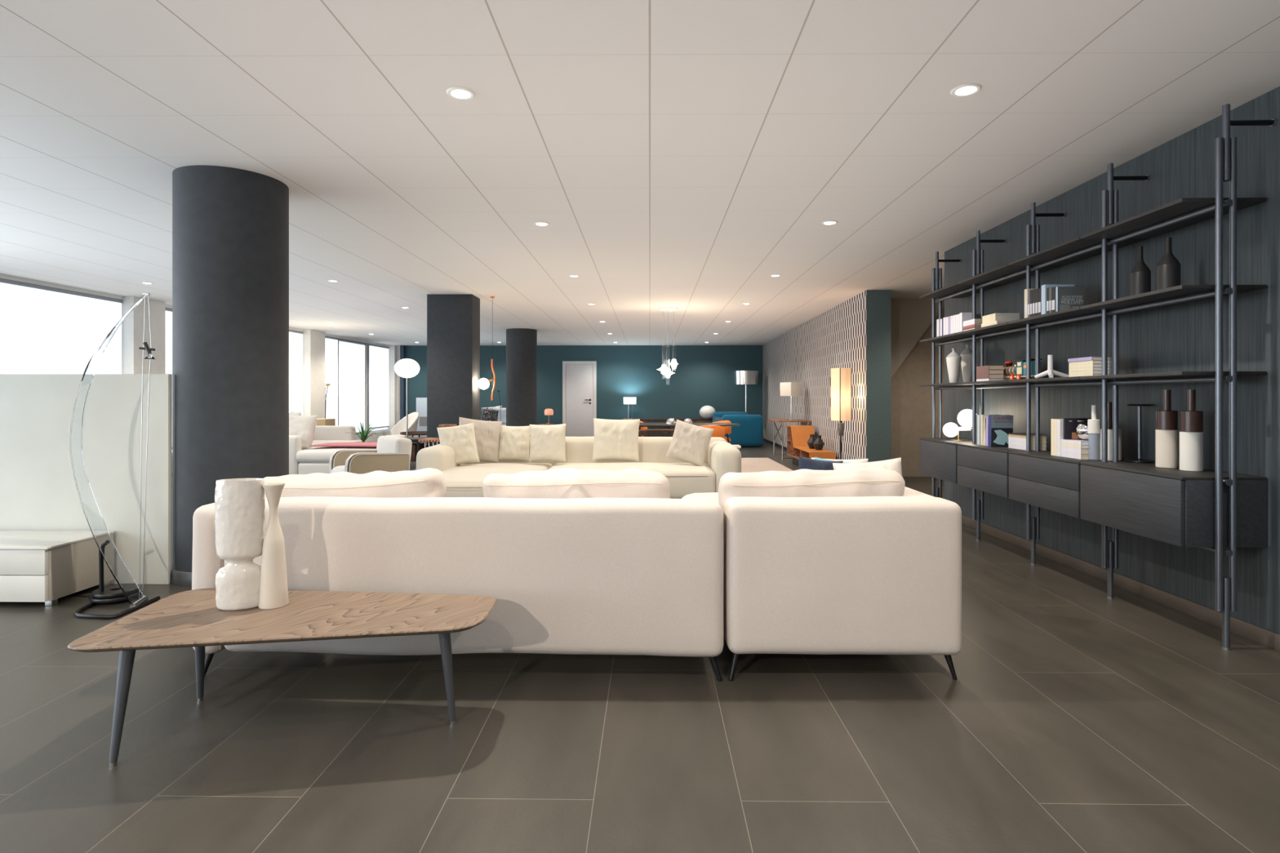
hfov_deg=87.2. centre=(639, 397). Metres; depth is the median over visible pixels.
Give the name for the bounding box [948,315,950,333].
book
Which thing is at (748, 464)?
rug
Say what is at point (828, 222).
recessed light
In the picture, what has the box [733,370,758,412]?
floor lamp
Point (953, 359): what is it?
vase
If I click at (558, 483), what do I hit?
cushion
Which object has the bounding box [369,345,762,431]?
wall
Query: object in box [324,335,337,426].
window
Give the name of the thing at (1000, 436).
picture
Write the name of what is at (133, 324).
wall pier
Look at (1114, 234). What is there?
shelving unit
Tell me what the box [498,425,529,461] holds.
cushion
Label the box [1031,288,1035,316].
book
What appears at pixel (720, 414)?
armchair
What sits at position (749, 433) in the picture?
armchair
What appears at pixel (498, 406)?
cushion
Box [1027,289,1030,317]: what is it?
book
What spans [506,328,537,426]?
round column
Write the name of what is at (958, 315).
book
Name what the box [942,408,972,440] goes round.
table lamp
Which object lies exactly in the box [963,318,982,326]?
book
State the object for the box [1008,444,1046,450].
book
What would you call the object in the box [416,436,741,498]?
sofa
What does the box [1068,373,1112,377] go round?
book
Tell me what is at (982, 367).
book
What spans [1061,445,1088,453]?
book
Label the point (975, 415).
book
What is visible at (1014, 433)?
book
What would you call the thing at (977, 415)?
book
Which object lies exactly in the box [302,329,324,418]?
wall pier
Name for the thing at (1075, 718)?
floor
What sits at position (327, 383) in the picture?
floor lamp
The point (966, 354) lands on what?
vase
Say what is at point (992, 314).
book
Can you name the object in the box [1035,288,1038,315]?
book
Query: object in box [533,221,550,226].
recessed light
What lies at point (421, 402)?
leaning board
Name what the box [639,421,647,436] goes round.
dining chair
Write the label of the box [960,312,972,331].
book
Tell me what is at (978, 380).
book
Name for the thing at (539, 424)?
side table
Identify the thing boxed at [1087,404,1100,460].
bottle vase
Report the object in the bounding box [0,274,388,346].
wall
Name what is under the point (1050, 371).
sculpture
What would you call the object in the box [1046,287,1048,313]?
book
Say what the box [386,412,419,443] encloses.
lounge chair
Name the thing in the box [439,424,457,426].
book
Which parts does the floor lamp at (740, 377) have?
lamp shade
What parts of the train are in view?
cab panel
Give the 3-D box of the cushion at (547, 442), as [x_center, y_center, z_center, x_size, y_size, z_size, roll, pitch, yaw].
[-1.068,0.523,7.776,0.440,0.443,0.230,0,0,1]
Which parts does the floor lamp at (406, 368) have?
globe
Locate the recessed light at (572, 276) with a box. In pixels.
[568,275,579,277]
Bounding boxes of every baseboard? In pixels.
[763,438,786,450]
[961,515,1279,652]
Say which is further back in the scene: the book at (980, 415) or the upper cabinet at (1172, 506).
the book at (980, 415)
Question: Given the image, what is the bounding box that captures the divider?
[0,373,172,584]
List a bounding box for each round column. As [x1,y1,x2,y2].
[171,164,288,586]
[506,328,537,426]
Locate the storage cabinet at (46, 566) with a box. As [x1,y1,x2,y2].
[0,530,114,606]
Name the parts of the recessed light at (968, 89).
bulb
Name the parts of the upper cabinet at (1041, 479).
drawer, drawer, panel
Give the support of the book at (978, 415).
on the upper cabinet at (985, 468)
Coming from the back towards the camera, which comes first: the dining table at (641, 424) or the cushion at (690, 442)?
the dining table at (641, 424)
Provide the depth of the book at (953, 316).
5.71 m
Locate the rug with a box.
[741,457,793,472]
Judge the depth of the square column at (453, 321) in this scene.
9.44 m
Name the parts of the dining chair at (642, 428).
backrest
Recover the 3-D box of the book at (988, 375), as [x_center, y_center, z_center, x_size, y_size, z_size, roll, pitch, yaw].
[2.756,-0.165,5.293,0.117,0.034,0.199,0,0,1]
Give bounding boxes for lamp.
[69,292,159,619]
[324,380,330,418]
[394,358,419,437]
[477,296,495,421]
[544,408,553,423]
[623,396,635,418]
[657,306,678,384]
[699,405,715,419]
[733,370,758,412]
[780,382,802,420]
[830,368,851,459]
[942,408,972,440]
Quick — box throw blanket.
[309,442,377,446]
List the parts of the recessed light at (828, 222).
bulb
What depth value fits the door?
18.65 m
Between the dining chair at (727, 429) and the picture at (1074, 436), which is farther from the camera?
the dining chair at (727, 429)
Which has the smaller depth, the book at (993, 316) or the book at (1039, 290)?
the book at (1039, 290)
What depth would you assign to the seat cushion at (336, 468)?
7.32 m
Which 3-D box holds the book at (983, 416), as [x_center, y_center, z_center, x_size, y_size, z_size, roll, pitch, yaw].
[2.783,0.257,5.325,0.150,0.242,0.024,0,0,1]
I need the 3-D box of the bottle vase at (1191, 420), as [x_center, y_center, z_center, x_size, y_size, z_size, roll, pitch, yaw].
[2.851,0.168,3.476,0.096,0.419,0.096,0,0,1]
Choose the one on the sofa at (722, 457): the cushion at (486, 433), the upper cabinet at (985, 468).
the cushion at (486, 433)
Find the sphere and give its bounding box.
[1075,420,1088,439]
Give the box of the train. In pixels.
[1003,358,1042,379]
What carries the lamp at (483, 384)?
hanging from the ceiling
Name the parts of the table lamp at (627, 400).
stem, lamp shade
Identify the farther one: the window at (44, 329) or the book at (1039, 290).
the window at (44, 329)
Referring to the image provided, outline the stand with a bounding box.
[1123,404,1155,462]
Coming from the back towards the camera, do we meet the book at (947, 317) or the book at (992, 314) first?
the book at (947, 317)
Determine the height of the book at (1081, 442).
0.022 m
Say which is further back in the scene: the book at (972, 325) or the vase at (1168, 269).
the book at (972, 325)
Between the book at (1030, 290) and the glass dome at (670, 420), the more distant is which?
the glass dome at (670, 420)
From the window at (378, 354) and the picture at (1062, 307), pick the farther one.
the window at (378, 354)
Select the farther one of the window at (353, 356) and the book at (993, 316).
the window at (353, 356)
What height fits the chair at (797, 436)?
0.675 m
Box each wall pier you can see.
[122,296,165,373]
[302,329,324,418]
[382,345,396,435]
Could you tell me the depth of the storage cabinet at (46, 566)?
3.83 m
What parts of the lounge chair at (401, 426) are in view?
seat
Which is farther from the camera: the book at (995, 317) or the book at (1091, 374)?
the book at (995, 317)
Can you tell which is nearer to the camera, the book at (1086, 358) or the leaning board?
the book at (1086, 358)
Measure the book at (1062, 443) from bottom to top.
0.020 m
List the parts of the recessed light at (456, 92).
bulb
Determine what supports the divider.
on the floor
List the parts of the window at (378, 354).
blind rail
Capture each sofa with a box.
[191,496,724,681]
[288,426,376,474]
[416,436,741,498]
[723,486,961,681]
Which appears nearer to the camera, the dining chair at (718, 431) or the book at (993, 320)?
the book at (993, 320)
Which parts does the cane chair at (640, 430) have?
rail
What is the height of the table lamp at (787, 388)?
0.718 m
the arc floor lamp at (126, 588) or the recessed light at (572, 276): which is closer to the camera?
the arc floor lamp at (126, 588)
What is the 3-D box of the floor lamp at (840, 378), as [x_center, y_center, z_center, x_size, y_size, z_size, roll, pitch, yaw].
[2.782,0.386,9.310,0.280,1.587,0.280,0,0,1]
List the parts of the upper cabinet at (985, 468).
drawer, drawer, panel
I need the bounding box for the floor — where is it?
[0,440,1279,852]
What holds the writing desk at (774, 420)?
on the floor
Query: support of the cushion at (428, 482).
on the sofa at (632, 576)
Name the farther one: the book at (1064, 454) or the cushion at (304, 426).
the cushion at (304, 426)
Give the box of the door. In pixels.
[562,360,596,436]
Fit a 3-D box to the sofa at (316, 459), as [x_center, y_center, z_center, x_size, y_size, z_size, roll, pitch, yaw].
[-4.880,0.815,10.867,2.723,0.710,2.810,0,0,1]
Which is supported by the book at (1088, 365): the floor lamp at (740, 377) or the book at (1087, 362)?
the book at (1087, 362)
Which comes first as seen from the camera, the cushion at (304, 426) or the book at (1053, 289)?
the book at (1053, 289)
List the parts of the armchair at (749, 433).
armrest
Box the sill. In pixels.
[355,431,390,442]
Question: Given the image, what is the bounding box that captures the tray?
[400,431,426,435]
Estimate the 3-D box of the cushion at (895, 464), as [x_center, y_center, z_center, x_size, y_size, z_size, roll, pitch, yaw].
[1.180,0.515,3.435,0.332,0.414,0.248,0,0,1]
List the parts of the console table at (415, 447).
drawer, leg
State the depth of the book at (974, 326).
5.39 m
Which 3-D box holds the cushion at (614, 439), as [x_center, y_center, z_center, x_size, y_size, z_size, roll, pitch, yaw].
[-0.280,0.493,7.885,0.563,0.504,0.235,0,0,1]
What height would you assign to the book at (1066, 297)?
0.171 m
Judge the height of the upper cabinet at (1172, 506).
0.334 m
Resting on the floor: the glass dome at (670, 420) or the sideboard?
the sideboard
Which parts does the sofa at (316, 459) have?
armrest, seat, armrest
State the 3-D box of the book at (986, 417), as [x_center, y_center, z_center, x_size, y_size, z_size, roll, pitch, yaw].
[2.782,0.263,5.250,0.150,0.229,0.043,0,0,1]
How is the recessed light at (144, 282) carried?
in the ceiling
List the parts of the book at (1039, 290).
spine panel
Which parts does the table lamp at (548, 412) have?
lamp shade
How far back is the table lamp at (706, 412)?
18.07 m
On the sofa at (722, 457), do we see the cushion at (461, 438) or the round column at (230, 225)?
the cushion at (461, 438)
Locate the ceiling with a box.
[0,0,1279,345]
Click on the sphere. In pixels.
(1081, 429)
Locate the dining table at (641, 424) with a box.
[638,422,740,436]
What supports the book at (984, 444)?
on the upper cabinet at (985, 468)
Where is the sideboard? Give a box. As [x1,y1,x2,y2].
[621,418,712,436]
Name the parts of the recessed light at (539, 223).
bulb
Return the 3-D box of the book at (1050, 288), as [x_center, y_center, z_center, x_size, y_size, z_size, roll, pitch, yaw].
[2.723,-0.626,4.357,0.131,0.177,0.024,0,0,1]
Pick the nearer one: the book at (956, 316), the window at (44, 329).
the book at (956, 316)
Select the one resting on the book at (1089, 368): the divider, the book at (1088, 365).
the book at (1088, 365)
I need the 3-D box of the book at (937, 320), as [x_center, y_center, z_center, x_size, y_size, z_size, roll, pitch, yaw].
[2.729,-0.621,6.032,0.112,0.166,0.050,0,0,1]
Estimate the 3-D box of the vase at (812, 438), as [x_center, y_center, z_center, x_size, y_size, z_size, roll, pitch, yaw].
[2.877,0.732,11.209,0.176,0.235,0.172,0,0,-16]
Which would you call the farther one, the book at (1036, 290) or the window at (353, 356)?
the window at (353, 356)
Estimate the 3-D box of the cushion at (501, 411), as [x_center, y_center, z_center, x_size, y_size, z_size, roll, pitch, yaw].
[-3.466,0.463,16.886,0.500,0.435,0.206,0,0,1]
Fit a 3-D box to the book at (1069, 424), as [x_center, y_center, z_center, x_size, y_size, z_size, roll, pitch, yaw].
[2.783,0.198,4.274,0.170,0.135,0.016,0,0,1]
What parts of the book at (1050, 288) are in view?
spine panel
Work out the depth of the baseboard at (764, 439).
16.34 m
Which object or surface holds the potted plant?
on the table
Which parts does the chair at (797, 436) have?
board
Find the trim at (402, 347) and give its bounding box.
[400,345,404,420]
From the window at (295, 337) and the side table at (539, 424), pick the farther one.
the side table at (539, 424)
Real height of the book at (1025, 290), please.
0.212 m
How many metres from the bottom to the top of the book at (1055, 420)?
0.236 m
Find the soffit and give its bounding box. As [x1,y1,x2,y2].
[890,298,944,377]
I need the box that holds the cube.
[315,418,335,426]
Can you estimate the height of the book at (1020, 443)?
0.026 m
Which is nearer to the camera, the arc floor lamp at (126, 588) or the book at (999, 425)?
the arc floor lamp at (126, 588)
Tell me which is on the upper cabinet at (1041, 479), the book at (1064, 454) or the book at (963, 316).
the book at (1064, 454)
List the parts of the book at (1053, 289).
spine panel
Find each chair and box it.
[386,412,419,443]
[638,429,674,436]
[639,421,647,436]
[700,425,724,438]
[712,420,731,442]
[786,425,835,466]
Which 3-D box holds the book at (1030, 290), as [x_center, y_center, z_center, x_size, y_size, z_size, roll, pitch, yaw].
[2.727,-0.636,4.575,0.131,0.196,0.023,0,0,1]
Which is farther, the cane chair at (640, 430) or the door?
the door
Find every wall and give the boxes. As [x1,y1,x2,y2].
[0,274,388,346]
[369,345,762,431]
[762,289,890,462]
[890,306,944,476]
[944,86,1279,634]
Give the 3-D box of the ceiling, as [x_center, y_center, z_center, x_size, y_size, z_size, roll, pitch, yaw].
[-0.892,-1.527,7.389,14.800,0.150,23.350,0,0,1]
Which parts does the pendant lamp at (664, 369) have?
cord, ceiling plate, cord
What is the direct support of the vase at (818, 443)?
on the chair at (797, 436)
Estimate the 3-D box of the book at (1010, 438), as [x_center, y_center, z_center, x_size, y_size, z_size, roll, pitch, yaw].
[2.845,0.307,4.939,0.145,0.030,0.241,0,0,1]
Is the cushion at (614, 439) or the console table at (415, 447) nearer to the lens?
the cushion at (614, 439)
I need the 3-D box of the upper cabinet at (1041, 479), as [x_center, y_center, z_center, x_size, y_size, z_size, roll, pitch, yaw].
[2.794,0.545,4.352,0.399,0.334,0.787,0,0,1]
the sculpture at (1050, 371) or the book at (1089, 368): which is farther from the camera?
the sculpture at (1050, 371)
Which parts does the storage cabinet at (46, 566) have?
drawer, drawer, panel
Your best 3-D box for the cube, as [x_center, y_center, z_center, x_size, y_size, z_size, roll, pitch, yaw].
[-5.969,0.790,12.688,0.248,0.779,0.400,0,0,1]
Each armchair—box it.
[328,435,412,474]
[712,411,748,422]
[713,414,763,447]
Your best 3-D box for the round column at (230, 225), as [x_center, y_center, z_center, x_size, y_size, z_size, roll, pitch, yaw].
[-2.744,-0.136,4.530,0.702,2.632,0.702,0,0,1]
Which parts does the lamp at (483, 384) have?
bulb, wavy rod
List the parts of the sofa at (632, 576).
armrest, leg, leg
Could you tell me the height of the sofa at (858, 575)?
0.750 m
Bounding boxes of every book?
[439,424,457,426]
[936,319,938,337]
[939,319,942,336]
[942,316,946,335]
[945,316,948,334]
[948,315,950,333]
[950,315,953,333]
[952,315,955,333]
[955,314,957,333]
[957,314,959,332]
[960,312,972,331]
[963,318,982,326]
[963,324,981,328]
[963,325,981,330]
[975,414,977,444]
[976,365,1003,370]
[976,369,1003,374]
[976,373,1004,379]
[976,378,1003,381]
[977,414,977,444]
[977,414,979,444]
[979,414,981,444]
[981,320,1010,327]
[981,414,988,445]
[982,312,1020,318]
[982,315,1019,319]
[982,316,1020,322]
[982,319,1017,324]
[982,417,986,445]
[985,416,988,446]
[987,414,1013,447]
[1008,432,1046,435]
[1008,434,1046,438]
[1008,436,1046,442]
[1008,440,1046,446]
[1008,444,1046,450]
[1024,288,1033,318]
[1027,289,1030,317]
[1030,289,1031,316]
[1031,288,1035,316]
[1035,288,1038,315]
[1037,288,1041,315]
[1041,284,1074,314]
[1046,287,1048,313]
[1048,287,1051,312]
[1050,418,1063,455]
[1051,286,1056,312]
[1053,419,1057,456]
[1055,286,1084,311]
[1057,419,1063,456]
[1061,439,1088,444]
[1061,442,1088,448]
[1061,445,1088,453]
[1061,451,1088,459]
[1063,417,1091,439]
[1067,356,1112,361]
[1068,360,1112,364]
[1068,363,1112,368]
[1068,366,1112,371]
[1068,369,1112,374]
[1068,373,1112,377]
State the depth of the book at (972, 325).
5.40 m
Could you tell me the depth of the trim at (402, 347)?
18.63 m
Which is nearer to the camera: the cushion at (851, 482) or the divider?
the cushion at (851, 482)
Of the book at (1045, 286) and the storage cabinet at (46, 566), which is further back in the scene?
the book at (1045, 286)
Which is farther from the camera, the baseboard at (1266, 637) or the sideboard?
the sideboard
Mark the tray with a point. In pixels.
(415, 433)
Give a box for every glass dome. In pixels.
[666,417,675,423]
[683,417,693,423]
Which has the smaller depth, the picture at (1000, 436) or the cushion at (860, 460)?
the cushion at (860, 460)
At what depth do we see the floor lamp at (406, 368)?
9.50 m
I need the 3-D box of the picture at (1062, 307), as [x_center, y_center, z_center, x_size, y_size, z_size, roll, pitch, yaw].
[2.745,-0.570,4.283,0.140,0.045,0.001,0,0,1]
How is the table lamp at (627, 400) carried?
on the sideboard
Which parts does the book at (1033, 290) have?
spine panel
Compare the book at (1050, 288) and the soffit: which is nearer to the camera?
the book at (1050, 288)
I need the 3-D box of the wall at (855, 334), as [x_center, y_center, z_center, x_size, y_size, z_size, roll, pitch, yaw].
[3.390,-0.136,13.827,0.330,2.632,9.560,0,0,2]
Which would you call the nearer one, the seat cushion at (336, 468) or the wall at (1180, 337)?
the wall at (1180, 337)
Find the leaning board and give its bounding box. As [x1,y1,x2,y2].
[416,397,426,437]
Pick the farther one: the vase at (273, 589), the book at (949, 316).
the book at (949, 316)
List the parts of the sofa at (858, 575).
leg, armrest, leg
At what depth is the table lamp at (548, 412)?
17.15 m
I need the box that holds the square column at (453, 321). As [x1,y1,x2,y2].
[426,293,479,446]
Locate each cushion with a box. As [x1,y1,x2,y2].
[263,467,446,497]
[288,410,301,415]
[288,414,317,448]
[296,446,376,462]
[330,465,345,473]
[436,422,479,464]
[458,417,502,462]
[480,405,502,409]
[480,408,498,421]
[482,467,670,498]
[493,407,506,424]
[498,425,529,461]
[528,423,566,462]
[591,417,639,461]
[666,419,714,466]
[681,492,718,502]
[718,466,905,511]
[798,456,843,470]
[811,457,867,462]
[814,457,846,462]
[832,457,902,475]
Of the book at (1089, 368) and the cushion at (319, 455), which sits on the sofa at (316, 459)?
the cushion at (319, 455)
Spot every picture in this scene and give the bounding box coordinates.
[993,429,1008,444]
[1059,304,1079,311]
[1071,432,1080,439]
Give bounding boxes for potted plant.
[345,422,383,442]
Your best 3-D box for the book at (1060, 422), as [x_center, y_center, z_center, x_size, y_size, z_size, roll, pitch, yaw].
[2.778,0.260,4.324,0.170,0.236,0.033,0,0,1]
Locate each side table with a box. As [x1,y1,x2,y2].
[400,431,426,437]
[538,423,560,425]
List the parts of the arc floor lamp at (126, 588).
support rod, frame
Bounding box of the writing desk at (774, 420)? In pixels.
[767,418,811,461]
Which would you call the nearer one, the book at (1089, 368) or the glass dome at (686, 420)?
the book at (1089, 368)
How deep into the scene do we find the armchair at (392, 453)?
7.36 m
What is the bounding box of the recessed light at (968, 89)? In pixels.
[950,83,982,97]
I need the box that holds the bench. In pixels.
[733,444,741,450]
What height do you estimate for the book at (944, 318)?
0.167 m
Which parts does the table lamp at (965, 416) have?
globe, globe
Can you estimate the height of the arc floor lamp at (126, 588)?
1.772 m
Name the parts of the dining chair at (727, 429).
backrest, seat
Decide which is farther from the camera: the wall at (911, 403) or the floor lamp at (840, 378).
the wall at (911, 403)
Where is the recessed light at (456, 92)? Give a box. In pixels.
[446,86,475,100]
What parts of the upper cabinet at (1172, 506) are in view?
flap door, panel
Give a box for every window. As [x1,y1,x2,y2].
[0,277,122,373]
[165,307,302,415]
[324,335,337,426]
[337,337,368,435]
[368,343,389,433]
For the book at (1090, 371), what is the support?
on the book at (1091, 374)
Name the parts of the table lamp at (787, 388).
stem, lamp shade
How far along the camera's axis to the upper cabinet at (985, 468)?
5.08 m
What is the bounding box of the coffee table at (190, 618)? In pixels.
[67,587,496,767]
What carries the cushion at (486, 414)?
on the daybed
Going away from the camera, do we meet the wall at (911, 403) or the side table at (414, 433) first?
the wall at (911, 403)
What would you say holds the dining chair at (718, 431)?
on the rug
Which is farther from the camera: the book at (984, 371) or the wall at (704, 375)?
the wall at (704, 375)
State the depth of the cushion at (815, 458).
3.97 m
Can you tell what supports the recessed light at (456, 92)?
in the ceiling
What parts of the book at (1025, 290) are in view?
spine panel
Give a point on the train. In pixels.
(1019, 369)
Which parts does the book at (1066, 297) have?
spine panel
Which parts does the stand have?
stem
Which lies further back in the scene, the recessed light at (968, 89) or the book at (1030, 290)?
the book at (1030, 290)
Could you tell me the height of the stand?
0.339 m
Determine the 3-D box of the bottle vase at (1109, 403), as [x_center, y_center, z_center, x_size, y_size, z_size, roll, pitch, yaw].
[2.845,0.202,4.076,0.125,0.351,0.125,0,0,1]
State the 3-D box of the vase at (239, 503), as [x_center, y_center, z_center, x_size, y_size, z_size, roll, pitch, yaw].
[-1.501,0.547,2.524,0.170,0.478,0.105,0,0,-17]
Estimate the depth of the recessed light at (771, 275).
7.95 m
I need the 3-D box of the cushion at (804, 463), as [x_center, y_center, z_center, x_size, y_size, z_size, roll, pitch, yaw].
[0.996,0.523,3.724,0.290,0.395,0.190,0,0,1]
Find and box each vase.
[214,478,265,610]
[257,482,288,608]
[807,434,815,448]
[813,435,824,450]
[946,348,961,382]
[960,344,972,382]
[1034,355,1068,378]
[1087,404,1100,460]
[1099,401,1121,460]
[1129,245,1151,295]
[1155,236,1181,290]
[1155,389,1178,468]
[1179,389,1203,471]
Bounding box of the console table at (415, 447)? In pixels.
[405,437,439,470]
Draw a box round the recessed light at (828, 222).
[821,220,838,225]
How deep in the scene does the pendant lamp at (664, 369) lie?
10.91 m
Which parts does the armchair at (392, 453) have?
arm, arm, armrest, armrest, backrest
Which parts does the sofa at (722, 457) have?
armrest, seat, backrest, seat, armrest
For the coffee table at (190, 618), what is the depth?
2.38 m
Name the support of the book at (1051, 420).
on the upper cabinet at (1041, 479)
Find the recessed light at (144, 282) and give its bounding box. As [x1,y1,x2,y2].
[141,281,153,284]
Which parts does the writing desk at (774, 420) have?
leg, leg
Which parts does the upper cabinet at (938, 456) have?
flap door, panel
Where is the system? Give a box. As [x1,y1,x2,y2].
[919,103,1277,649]
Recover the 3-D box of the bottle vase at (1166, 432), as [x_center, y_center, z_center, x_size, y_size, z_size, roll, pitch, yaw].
[2.849,0.167,3.635,0.098,0.421,0.098,0,0,1]
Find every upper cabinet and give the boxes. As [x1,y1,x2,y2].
[919,438,972,484]
[956,443,1050,497]
[1008,451,1126,518]
[1080,462,1266,547]
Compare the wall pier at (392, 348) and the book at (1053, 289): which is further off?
the wall pier at (392, 348)
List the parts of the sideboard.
door, panel, door, door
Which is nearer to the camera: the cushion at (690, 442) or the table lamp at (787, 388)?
the cushion at (690, 442)
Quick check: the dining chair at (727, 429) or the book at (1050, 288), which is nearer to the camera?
the book at (1050, 288)
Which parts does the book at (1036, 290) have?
spine panel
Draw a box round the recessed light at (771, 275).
[769,274,781,276]
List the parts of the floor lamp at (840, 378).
shade frame, lamp shade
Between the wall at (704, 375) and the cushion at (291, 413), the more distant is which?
the wall at (704, 375)
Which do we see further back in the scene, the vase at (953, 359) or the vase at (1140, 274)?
the vase at (953, 359)

